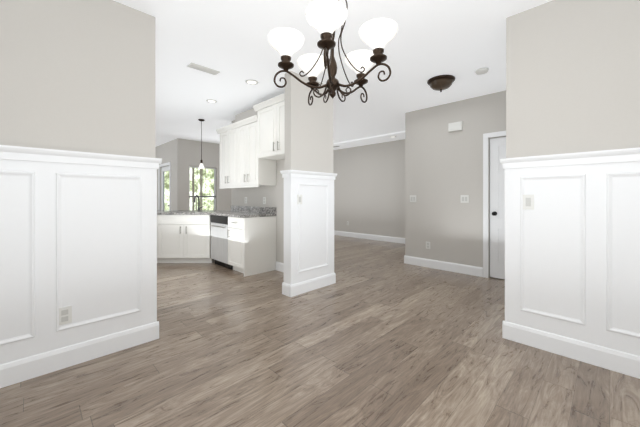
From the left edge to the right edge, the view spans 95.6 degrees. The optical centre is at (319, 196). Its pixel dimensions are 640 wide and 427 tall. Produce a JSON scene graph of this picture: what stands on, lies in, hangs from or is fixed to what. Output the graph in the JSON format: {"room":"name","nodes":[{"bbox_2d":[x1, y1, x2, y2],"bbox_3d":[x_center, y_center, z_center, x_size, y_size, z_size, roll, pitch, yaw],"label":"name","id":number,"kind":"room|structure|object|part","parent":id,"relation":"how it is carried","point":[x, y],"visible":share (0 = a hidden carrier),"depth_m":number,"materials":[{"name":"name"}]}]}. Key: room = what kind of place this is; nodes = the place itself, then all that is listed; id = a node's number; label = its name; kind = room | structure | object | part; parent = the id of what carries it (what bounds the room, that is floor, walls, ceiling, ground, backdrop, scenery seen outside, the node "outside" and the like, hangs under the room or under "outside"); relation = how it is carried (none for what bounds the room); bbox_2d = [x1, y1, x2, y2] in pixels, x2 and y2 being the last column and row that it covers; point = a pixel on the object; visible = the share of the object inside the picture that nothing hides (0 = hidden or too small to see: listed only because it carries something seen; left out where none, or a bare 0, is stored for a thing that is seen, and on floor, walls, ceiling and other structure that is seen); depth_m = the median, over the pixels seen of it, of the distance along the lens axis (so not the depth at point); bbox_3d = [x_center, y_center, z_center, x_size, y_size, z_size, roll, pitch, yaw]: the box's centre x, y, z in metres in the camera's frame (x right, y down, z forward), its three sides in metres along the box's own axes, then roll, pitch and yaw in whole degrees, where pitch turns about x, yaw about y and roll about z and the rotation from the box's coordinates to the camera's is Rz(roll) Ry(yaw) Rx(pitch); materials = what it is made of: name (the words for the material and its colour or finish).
{"room":"dining room","nodes":[
{"label":"dining room","id":0,"kind":"room"},
{"bbox_2d":[0,0,154,157],"bbox_3d":[-2.100,-0.160,1.775,1.940,2.680,0.120,0,0,-45],"label":"wall","id":1,"kind":"structure","parent":0,"point":[77,75],"depth_m":2.07,"materials":[{"name":"beige paint"}]},
{"bbox_2d":[59,305,71,324],"bbox_3d":[-1.765,0.820,2.006,0.074,0.118,0.010,0,0,-45],"label":"outlet","id":2,"kind":"object","parent":1,"relation":"attached to","point":[65,315],"visible":1,"depth_m":2.00,"materials":[{"name":"white plastic"}]},
{"bbox_2d":[0,145,161,387],"bbox_3d":[-2.073,0.430,1.775,1.978,1.500,0.158,0,0,-45],"label":"wainscoting","id":3,"kind":"structure","parent":1,"relation":"attached to","point":[78,231],"depth_m":2.04,"materials":[{"name":"white paint"}]},
{"bbox_2d":[155,139,174,209],"bbox_3d":[-4.529,-0.160,8.376,0.120,2.680,2.350,0,0,-45],"label":"wall","id":4,"kind":"structure","parent":0,"point":[165,152],"depth_m":7.82,"materials":[{"name":"beige paint"}]},
{"bbox_2d":[158,162,170,209],"bbox_3d":[-4.332,0.122,8.099,0.072,2.115,1.010,0,0,-45],"label":"door frame","id":5,"kind":"structure","parent":4,"relation":"in","point":[162,165],"depth_m":7.93,"materials":[{"name":"white paint"}]},
{"bbox_2d":[161,166,168,209],"bbox_3d":[-4.290,0.157,8.141,0.045,2.022,0.848,0,0,-45],"label":"door","id":6,"kind":"structure","parent":5,"relation":"attached to","point":[164,169],"depth_m":8.36,"materials":[{"name":"white paint"}]},
{"bbox_2d":[175,138,230,209],"bbox_3d":[-2.259,-0.160,8.878,4.040,2.680,0.150,0,0,-45],"label":"wall","id":7,"kind":"structure","parent":0,"point":[187,153],"depth_m":7.64,"materials":[{"name":"beige paint"}]},
{"bbox_2d":[189,166,215,209],"bbox_3d":[-3.189,0.004,7.891,0.770,1.641,0.111,0,0,-45],"label":"nook window","id":8,"kind":"structure","parent":7,"relation":"in","point":[214,183],"depth_m":7.98,"materials":[{"name":"white paint"}]},
{"bbox_2d":[231,120,284,271],"bbox_3d":[-0.833,-0.160,4.895,0.136,2.680,2.500,0,0,-45],"label":"wall","id":9,"kind":"structure","parent":0,"point":[274,195],"depth_m":4.69,"materials":[{"name":"beige paint"}]},
{"bbox_2d":[216,117,275,188],"bbox_3d":[-1.323,-0.703,5.033,0.388,1.095,1.345,0,0,-45],"label":"upper cabinet","id":10,"kind":"object","parent":9,"relation":"attached to","point":[238,168],"depth_m":4.82,"materials":[{"name":"paint"}]},
{"bbox_2d":[235,107,266,121],"bbox_3d":[-1.090,-1.336,4.862,0.300,0.168,0.773,0,0,-45],"label":"wall","id":11,"kind":"structure","parent":9,"relation":"attached to","point":[245,114],"depth_m":4.79,"materials":[{"name":"beige paint"}]},
{"bbox_2d":[252,93,284,160],"bbox_3d":[-0.519,-0.995,4.215,0.408,0.800,1.045,0,0,-45],"label":"upper cabinet","id":12,"kind":"object","parent":9,"relation":"attached to","point":[252,149],"depth_m":4.23,"materials":[{"name":"paint"}]},
{"bbox_2d":[285,71,332,172],"bbox_3d":[-0.124,-0.160,3.751,0.750,2.680,0.120,0,0,-45],"label":"wall","id":13,"kind":"structure","parent":0,"point":[308,138],"depth_m":3.62,"materials":[{"name":"beige paint"}]},
{"bbox_2d":[280,170,336,296],"bbox_3d":[-0.124,0.430,3.751,0.826,1.500,0.196,0,0,-45],"label":"wainscoting","id":14,"kind":"structure","parent":13,"relation":"attached to","point":[308,243],"depth_m":3.62,"materials":[{"name":"white paint"}]},
{"bbox_2d":[297,195,301,203],"bbox_3d":[-0.243,0.030,3.524,0.074,0.118,0.014,0,0,-45],"label":"light switch","id":15,"kind":"object","parent":14,"relation":"attached to","point":[299,199],"visible":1,"depth_m":3.51,"materials":[{"name":"white plastic"}]},
{"bbox_2d":[0,235,639,426],"bbox_3d":[-1.273,1.205,5.162,8.140,0.050,11.740,0,0,-45],"label":"floor","id":16,"kind":"structure","parent":0,"point":[379,334],"depth_m":2.02,"materials":[{"name":"wood"}]},
{"bbox_2d":[157,211,236,262],"bbox_3d":[-2.732,0.745,5.488,1.652,0.870,1.663,0,0,-45],"label":"base cabinet","id":17,"kind":"object","parent":16,"relation":"on","point":[183,236],"depth_m":5.10,"materials":[{"name":"paint"}]},
{"bbox_2d":[157,205,275,217],"bbox_3d":[-2.291,0.238,5.129,1.867,0.137,2.864,0,0,-45],"label":"countertop","id":18,"kind":"structure","parent":17,"relation":"on","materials":[{"name":"stone"}]},
{"bbox_2d":[209,215,232,269],"bbox_3d":[-1.517,0.747,5.052,0.614,0.867,0.604,0,0,-45],"label":"dishwasher","id":19,"kind":"object","parent":16,"relation":"on","point":[219,239],"visible":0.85,"depth_m":4.85,"materials":[{"name":"metal"}]},
{"bbox_2d":[225,215,275,276],"bbox_3d":[-1.095,0.745,4.672,0.575,0.870,0.511,0,0,-45],"label":"base cabinet","id":20,"kind":"object","parent":16,"relation":"on","point":[251,238],"depth_m":4.47,"materials":[{"name":"paint"}]},
{"bbox_2d":[113,0,551,146],"bbox_3d":[-1.273,-1.525,5.162,8.140,0.050,11.740,0,0,-45],"label":"ceiling","id":21,"kind":"structure","parent":0,"point":[462,41],"depth_m":3.12,"materials":[{"name":"paint"}]},
{"bbox_2d":[198,119,204,168],"bbox_3d":[-2.299,-1.026,5.627,0.126,0.946,0.126,0,0,-45],"label":"light","id":22,"kind":"object","parent":21,"relation":"hanging from","point":[201,165],"visible":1,"depth_m":5.62,"materials":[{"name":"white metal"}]},
{"bbox_3d":[-2.299,-0.606,5.627,0.126,0.105,0.126,0,0,-45],"label":"lamp shade","id":23,"kind":"part","parent":22,"relation":"part of","materials":[{"name":"white glass"}]},
{"bbox_2d":[187,62,219,74],"bbox_3d":[-1.358,-1.493,3.394,0.340,0.012,0.130,0,0,-45],"label":"ceiling vent","id":24,"kind":"object","parent":21,"relation":"in","point":[203,68],"visible":0.98,"depth_m":3.38,"materials":[{"name":"white plastic"}]},
{"bbox_2d":[206,99,216,102],"bbox_3d":[-1.693,-1.494,4.530,0.170,0.010,0.170,0,0,-45],"label":"recessed light","id":25,"kind":"object","parent":21,"relation":"in","point":[211,101],"visible":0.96,"depth_m":4.53,"materials":[{"name":"white plastic"}]},
{"bbox_2d":[245,79,258,84],"bbox_3d":[-0.887,-1.494,3.780,0.170,0.010,0.170,0,0,-45],"label":"recessed light","id":26,"kind":"object","parent":21,"relation":"in","point":[252,82],"visible":1,"depth_m":3.78,"materials":[{"name":"white plastic"}]},
{"bbox_2d":[267,0,397,105],"bbox_3d":[0.081,-1.001,1.501,0.614,0.996,0.637,0,0,-45],"label":"chandelier","id":27,"kind":"object","parent":21,"relation":"hanging from","point":[326,19],"visible":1,"depth_m":1.39,"materials":[{"name":"brown metal"}]},
{"bbox_2d":[333,131,404,149],"bbox_3d":[0.820,-1.482,8.160,0.700,0.035,5.220,0,0,-45],"label":"ceiling","id":28,"kind":"structure","parent":21,"relation":"attached to","point":[370,140],"depth_m":7.52,"materials":[{"name":"paint"}]},
{"bbox_2d":[427,75,454,91],"bbox_3d":[1.551,-1.421,3.718,0.336,0.158,0.336,0,0,-45],"label":"light","id":29,"kind":"object","parent":21,"relation":"attached to","point":[440,83],"visible":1,"depth_m":3.63,"materials":[{"name":"brown glass"}]},
{"bbox_2d":[475,67,488,74],"bbox_3d":[1.913,-1.482,3.426,0.140,0.036,0.140,0,0,-45],"label":"smoke detector","id":30,"kind":"object","parent":21,"relation":"attached to","point":[481,71],"visible":1,"depth_m":3.39,"materials":[{"name":"white plastic"}]},
{"bbox_2d":[333,139,404,243],"bbox_3d":[2.388,-0.160,7.161,0.136,2.680,9.150,0,0,-45],"label":"wall","id":31,"kind":"structure","parent":0,"point":[369,189],"depth_m":8.05,"materials":[{"name":"beige paint"}]},
{"bbox_2d":[404,90,505,277],"bbox_3d":[2.888,-0.160,3.875,0.136,2.680,3.796,0,0,-45],"label":"wall","id":32,"kind":"structure","parent":0,"point":[443,169],"depth_m":4.62,"materials":[{"name":"beige paint"}]},
{"bbox_2d":[410,195,415,201],"bbox_3d":[1.621,0.030,5.057,0.014,0.118,0.118,0,0,-45],"label":"light switch","id":33,"kind":"object","parent":32,"relation":"attached to","point":[412,198],"visible":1,"depth_m":5.05,"materials":[{"name":"white plastic"}]},
{"bbox_2d":[448,121,462,131],"bbox_3d":[2.118,-1.100,4.536,0.050,0.130,0.200,0,0,-45],"label":"door chime","id":34,"kind":"object","parent":32,"relation":"attached to","point":[455,126],"visible":0.96,"depth_m":4.51,"materials":[{"name":"white plastic"}]},
{"bbox_2d":[461,195,468,202],"bbox_3d":[2.222,0.030,4.456,0.014,0.118,0.118,0,0,-45],"label":"light switch","id":35,"kind":"object","parent":32,"relation":"attached to","point":[464,198],"visible":1,"depth_m":4.45,"materials":[{"name":"white plastic"}]},
{"bbox_2d":[483,131,505,277],"bbox_3d":[2.743,0.125,3.938,0.072,2.110,0.950,0,0,-45],"label":"door frame","id":36,"kind":"structure","parent":32,"relation":"in","point":[486,136],"depth_m":4.24,"materials":[{"name":"white paint"}]},
{"bbox_3d":[2.507,0.240,4.174,0.072,0.060,0.060,0,0,-45],"label":"knob","id":37,"kind":"part","parent":36,"relation":"part of","materials":[{"name":"black plastic"}]},
{"bbox_2d":[490,137,505,278],"bbox_3d":[2.781,0.157,3.976,0.035,2.022,0.798,0,0,-45],"label":"hall door","id":38,"kind":"structure","parent":36,"relation":"attached to","point":[497,205],"depth_m":4.18,"materials":[{"name":"white paint"}]},
{"bbox_2d":[506,0,639,157],"bbox_3d":[2.243,-0.160,1.830,0.120,2.680,1.815,0,0,-45],"label":"wall","id":39,"kind":"structure","parent":0,"point":[572,76],"depth_m":2.13,"materials":[{"name":"beige paint"}]},
{"bbox_2d":[500,147,639,378],"bbox_3d":[2.285,0.430,1.761,0.158,1.500,2.046,0,0,-45],"label":"wainscoting","id":40,"kind":"structure","parent":39,"relation":"attached to","point":[572,264],"depth_m":2.11,"materials":[{"name":"white paint"}]},
{"bbox_2d":[523,195,533,209],"bbox_3d":[1.658,0.040,2.308,0.014,0.118,0.074,0,0,-45],"label":"light switch","id":41,"kind":"object","parent":40,"relation":"attached to","point":[528,201],"visible":1,"depth_m":2.30,"materials":[{"name":"white plastic"}]},
{"label":"outside","id":42,"kind":"structure","parent":0,"visible":0},
{"bbox_2d":[164,168,213,209],"bbox_3d":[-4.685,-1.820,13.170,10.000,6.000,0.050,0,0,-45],"label":"trees","id":43,"kind":"object","parent":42,"point":[207,191],"depth_m":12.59,"materials":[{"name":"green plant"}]}
]}

